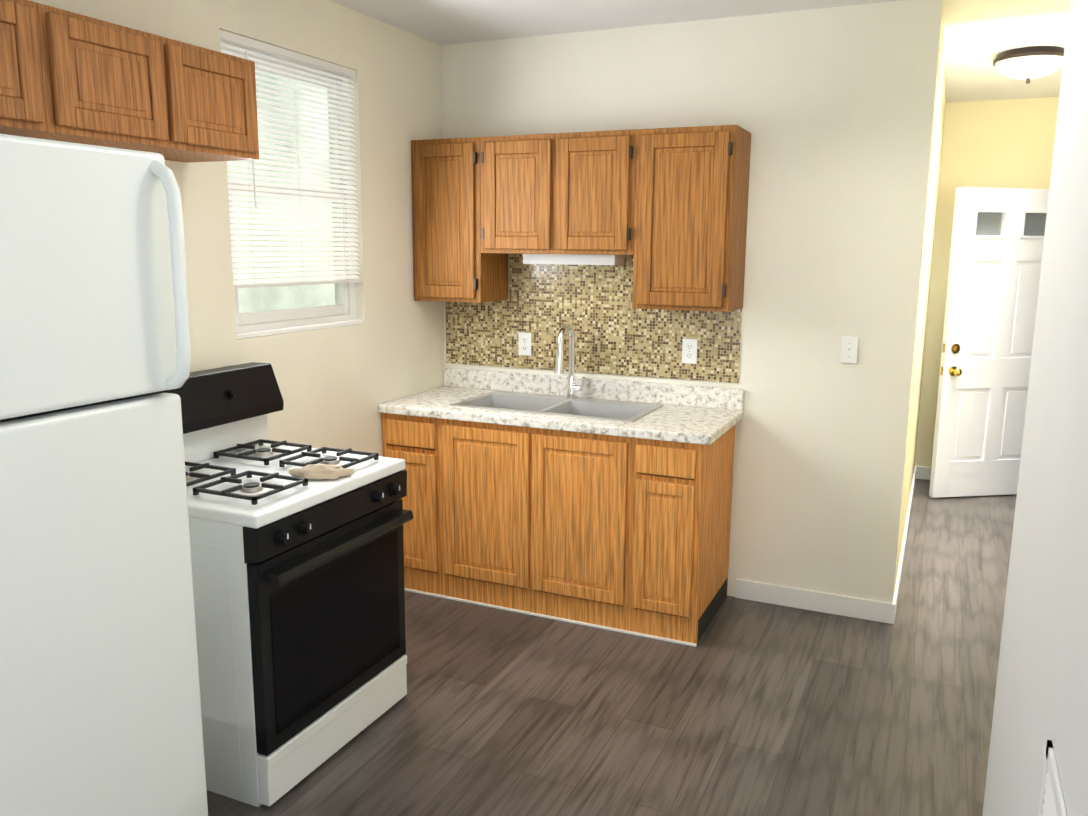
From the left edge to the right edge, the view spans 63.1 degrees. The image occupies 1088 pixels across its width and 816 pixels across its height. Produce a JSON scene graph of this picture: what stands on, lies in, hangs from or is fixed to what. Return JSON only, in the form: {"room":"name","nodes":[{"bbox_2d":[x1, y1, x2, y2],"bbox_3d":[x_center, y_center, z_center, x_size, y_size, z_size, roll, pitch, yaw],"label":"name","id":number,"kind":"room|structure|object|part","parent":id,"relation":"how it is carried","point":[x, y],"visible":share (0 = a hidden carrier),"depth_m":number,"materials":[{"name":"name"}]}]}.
{"room":"kitchen","nodes":[
{"label":"kitchen","id":0,"kind":"room"},
{"bbox_2d":[29,0,444,456],"bbox_3d":[-1.186,-0.295,3.423,0.160,2.640,9.100,5,11,24],"label":"wall","id":1,"kind":"structure","parent":0,"point":[337,385],"depth_m":3.88,"materials":[{"name":"beige paint"}]},
{"bbox_2d":[0,0,258,162],"bbox_3d":[-1.378,-0.854,2.253,0.336,0.305,1.520,5,11,24],"label":"upper cabinet","id":2,"kind":"object","parent":1,"relation":"attached to","point":[67,76],"visible":1,"depth_m":2.39,"materials":[{"name":"brown wood"}]},
{"bbox_2d":[220,40,363,338],"bbox_3d":[-1.033,-0.865,3.602,0.113,1.100,0.810,5,11,24],"label":"window","id":3,"kind":"structure","parent":1,"relation":"in","point":[342,312],"depth_m":3.71,"materials":[{"name":"white plastic"}]},
{"bbox_3d":[-1.053,-0.867,3.611,0.029,1.010,0.720,5,11,24],"label":"glass","id":4,"kind":"part","parent":3,"relation":"part of","materials":[{"name":"clear glass"}]},
{"bbox_2d":[220,30,360,288],"bbox_3d":[-0.995,-0.954,3.569,0.038,0.910,0.798,5,11,24],"label":"window blinds","id":5,"kind":"object","parent":3,"relation":"attached to","point":[242,41],"visible":0.75,"depth_m":3.56,"materials":[{"name":"white plastic"}]},
{"bbox_2d":[207,479,1016,815],"bbox_3d":[0.289,1.164,3.008,3.700,0.060,9.100,5,11,24],"label":"floor","id":6,"kind":"structure","parent":0,"point":[743,707],"depth_m":3.21,"materials":[{"name":"brown wood"}]},
{"bbox_2d":[0,134,207,815],"bbox_3d":[-1.329,0.366,1.977,0.791,1.855,0.775,5,11,24],"label":"fridge","id":7,"kind":"object","parent":6,"relation":"on","point":[100,708],"visible":1,"depth_m":1.92,"materials":[{"name":"white metal"}]},
{"bbox_3d":[-1.051,-0.255,1.739,0.062,0.544,0.775,5,11,24],"label":"freezer door","id":8,"kind":"part","parent":7,"relation":"part of","materials":[{"name":"white metal"}]},
{"bbox_3d":[-1.058,0.612,1.897,0.062,1.194,0.775,5,11,24],"label":"door","id":9,"kind":"part","parent":7,"relation":"part of","materials":[{"name":"white metal"}]},
{"bbox_3d":[-0.856,-0.299,2.035,0.083,0.528,0.032,5,11,24],"label":"handle","id":10,"kind":"part","parent":7,"relation":"part of","materials":[{"name":"white plastic"}]},
{"bbox_2d":[160,362,412,806],"bbox_3d":[-0.930,0.513,2.974,0.719,1.215,0.759,5,11,24],"label":"stove","id":11,"kind":"object","parent":6,"relation":"on","point":[297,556],"visible":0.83,"depth_m":2.75,"materials":[{"name":"white"}]},
{"bbox_2d":[247,499,412,755],"bbox_3d":[-0.648,0.675,2.874,0.099,0.587,0.739,5,11,24],"label":"oven","id":12,"kind":"object","parent":11,"relation":"in","point":[326,611],"depth_m":2.78,"materials":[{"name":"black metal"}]},
{"bbox_3d":[-0.677,1.045,2.953,0.044,0.156,0.743,5,11,24],"label":"drawer","id":13,"kind":"part","parent":11,"relation":"part of","materials":[{"name":"white metal"}]},
{"bbox_2d":[382,415,468,600],"bbox_3d":[-0.476,0.417,4.472,0.400,0.875,0.616,5,11,24],"label":"base cabinet","id":14,"kind":"object","parent":6,"relation":"on","point":[427,447],"depth_m":4.17,"materials":[{"name":"brown wood"}]},
{"bbox_2d":[453,447,544,613],"bbox_3d":[-0.143,0.532,4.340,0.448,0.700,0.616,5,11,24],"label":"base cabinet","id":15,"kind":"object","parent":6,"relation":"on","point":[493,486],"depth_m":4.05,"materials":[{"name":"brown wood"}]},
{"bbox_2d":[529,455,608,628],"bbox_3d":[0.254,0.567,4.165,0.422,0.700,0.616,5,11,24],"label":"base cabinet","id":16,"kind":"object","parent":6,"relation":"on","point":[595,502],"depth_m":3.89,"materials":[{"name":"brown wood"}]},
{"bbox_2d":[605,427,734,646],"bbox_3d":[0.589,0.511,4.001,0.378,0.875,0.616,5,11,24],"label":"base cabinet","id":17,"kind":"object","parent":6,"relation":"on","point":[667,553],"depth_m":3.75,"materials":[{"name":"brown wood"}]},
{"bbox_2d":[377,387,742,446],"bbox_3d":[0.068,0.016,4.143,1.592,0.040,0.632,5,11,24],"label":"countertop","id":18,"kind":"structure","parent":17,"relation":"on","point":[703,426],"depth_m":3.91,"materials":[{"name":"white stone"}]},
{"bbox_2d":[449,391,664,458],"bbox_3d":[0.062,0.070,4.193,0.899,0.175,0.464,5,11,24],"label":"sink","id":19,"kind":"object","parent":18,"relation":"in","point":[627,410],"depth_m":4.01,"materials":[{"name":"silver metal"}]},
{"bbox_2d":[553,323,588,398],"bbox_3d":[0.129,-0.214,4.226,0.108,0.374,0.208,5,11,24],"label":"faucet","id":20,"kind":"object","parent":18,"relation":"on","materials":[{"name":"silver metal"}]},
{"bbox_2d":[441,0,942,602],"bbox_3d":[0.547,-0.434,4.265,2.300,2.640,0.120,5,11,24],"label":"wall","id":21,"kind":"structure","parent":0,"point":[831,110],"depth_m":3.92,"materials":[{"name":"beige paint"}]},
{"bbox_2d":[411,137,507,302],"bbox_3d":[-0.414,-0.916,4.373,0.378,0.765,0.315,5,11,24],"label":"upper cabinet","id":22,"kind":"object","parent":21,"relation":"attached to","point":[448,266],"depth_m":4.24,"materials":[{"name":"brown wood"}]},
{"bbox_2d":[479,133,570,256],"bbox_3d":[-0.035,-0.999,4.185,0.452,0.529,0.315,5,11,24],"label":"upper cabinet","id":23,"kind":"object","parent":21,"relation":"attached to","point":[525,180],"depth_m":4.04,"materials":[{"name":"brown wood"}]},
{"bbox_2d":[523,254,624,264],"bbox_3d":[0.140,-0.712,4.244,0.470,0.048,0.141,5,11,24],"label":"hood light","id":24,"kind":"object","parent":23,"relation":"attached to","point":[584,259],"visible":0.94,"depth_m":4.17,"materials":[{"name":"white plastic"}]},
{"bbox_2d":[445,253,741,382],"bbox_3d":[0.191,-0.462,4.351,1.553,0.578,0.006,5,11,24],"label":"tile backsplash","id":25,"kind":"structure","parent":21,"relation":"attached to","point":[616,333],"depth_m":4.34,"materials":[{"name":"tile"}]},
{"bbox_2d":[518,332,530,355],"bbox_3d":[-0.097,-0.325,4.499,0.072,0.116,0.008,5,11,24],"label":"electrical outlet","id":26,"kind":"object","parent":25,"relation":"attached to","point":[524,343],"visible":1,"depth_m":4.50,"materials":[{"name":"white plastic"}]},
{"bbox_2d":[682,339,697,363],"bbox_3d":[0.682,-0.266,4.153,0.072,0.116,0.008,5,11,24],"label":"electrical outlet","id":27,"kind":"object","parent":25,"relation":"attached to","point":[689,351],"visible":1,"depth_m":4.15,"materials":[{"name":"white plastic"}]},
{"bbox_2d":[444,368,743,410],"bbox_3d":[0.194,-0.102,4.405,1.592,0.100,0.020,5,11,24],"label":"backsplash","id":28,"kind":"structure","parent":21,"relation":"attached to","point":[732,399],"depth_m":4.33,"materials":[{"name":"white stone"}]},
{"bbox_2d":[567,129,638,256],"bbox_3d":[0.245,-0.974,4.061,0.452,0.529,0.315,5,11,24],"label":"upper cabinet","id":29,"kind":"object","parent":21,"relation":"attached to","point":[602,162],"depth_m":3.89,"materials":[{"name":"brown wood"}]},
{"bbox_2d":[632,125,750,311],"bbox_3d":[0.647,-0.822,3.904,0.431,0.765,0.315,5,11,24],"label":"upper cabinet","id":30,"kind":"object","parent":21,"relation":"attached to","point":[667,208],"depth_m":3.77,"materials":[{"name":"brown wood"}]},
{"bbox_2d":[735,579,889,622],"bbox_3d":[1.231,0.892,4.117,0.680,0.095,0.016,5,11,24],"label":"baseboard","id":31,"kind":"structure","parent":21,"relation":"attached to","point":[853,607],"depth_m":4.10,"materials":[{"name":"white wood"}]},
{"bbox_2d":[840,336,858,363],"bbox_3d":[1.328,-0.252,3.855,0.072,0.116,0.016,5,11,24],"label":"light switch","id":32,"kind":"object","parent":21,"relation":"attached to","point":[849,349],"visible":1,"depth_m":3.86,"materials":[{"name":"white plastic"}]},
{"bbox_2d":[330,0,1069,102],"bbox_3d":[0.311,-1.492,2.525,3.700,0.060,9.100,5,11,24],"label":"ceiling","id":33,"kind":"structure","parent":0,"point":[980,36],"depth_m":3.91,"materials":[{"name":"paint"}]},
{"bbox_2d":[993,46,1063,83],"bbox_3d":[2.467,-1.726,4.505,0.340,0.153,0.340,5,11,24],"label":"ceiling light","id":34,"kind":"object","parent":33,"relation":"attached to","point":[1028,63],"visible":0.9,"depth_m":4.40,"materials":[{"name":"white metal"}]},
{"bbox_3d":[2.467,-1.719,4.506,0.316,0.079,0.316,5,11,24],"label":"glass","id":35,"kind":"part","parent":34,"relation":"part of","materials":[{"name":"white glass"}]},
{"bbox_2d":[894,13,945,591],"bbox_3d":[2.120,-0.572,5.092,0.120,2.640,2.700,5,11,24],"label":"wall","id":36,"kind":"structure","parent":0,"point":[932,196],"depth_m":4.63,"materials":[{"name":"paint"}]},
{"bbox_2d":[889,466,918,623],"bbox_3d":[2.145,0.696,5.233,0.016,0.095,2.833,5,11,24],"label":"baseboard","id":37,"kind":"structure","parent":36,"relation":"attached to","point":[892,612],"depth_m":4.59,"materials":[{"name":"white wood"}]},
{"bbox_2d":[915,97,1058,466],"bbox_3d":[3.200,-0.753,6.136,1.220,2.640,0.120,5,11,24],"label":"wall","id":38,"kind":"structure","parent":0,"point":[1007,143],"depth_m":6.02,"materials":[{"name":"paint"}]},
{"bbox_2d":[918,466,930,479],"bbox_3d":[3.108,0.504,6.329,0.780,0.095,0.013,5,11,24],"label":"baseboard","id":39,"kind":"structure","parent":38,"relation":"attached to","point":[924,472],"depth_m":6.47,"materials":[{"name":"white"}]},
{"bbox_2d":[929,187,1048,497],"bbox_3d":[3.021,-0.408,5.866,0.818,2.030,0.191,-1,10,-9],"label":"hall door","id":40,"kind":"structure","parent":38,"relation":"in","point":[997,243],"depth_m":5.82,"materials":[{"name":"white paint"}]},
{"bbox_3d":[3.021,-0.406,5.867,0.818,1.700,0.191,-1,10,-9],"label":"hall door hardware","id":41,"kind":"part","parent":40,"relation":"part of","materials":[{"name":"gold metal"}]},
{"bbox_2d":[982,0,1087,815],"bbox_3d":[0.627,0.315,0.151,0.640,2.640,4.520,5,11,24],"label":"wall","id":42,"kind":"structure","parent":0,"point":[1041,695],"depth_m":1.74,"materials":[{"name":"paint"}]},
{"bbox_2d":[1038,740,1066,815],"bbox_3d":[0.687,0.955,1.218,0.006,0.740,0.640,5,11,24],"label":"air vent","id":43,"kind":"object","parent":42,"relation":"in","point":[1052,803],"visible":1,"depth_m":1.38,"materials":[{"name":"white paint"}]},
{"label":"outside","id":44,"kind":"structure","parent":0,"visible":0},
{"bbox_2d":[227,69,334,312],"bbox_3d":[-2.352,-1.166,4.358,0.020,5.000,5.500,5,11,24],"label":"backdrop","id":45,"kind":"structure","parent":44,"point":[313,300],"depth_m":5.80,"materials":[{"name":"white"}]}
]}

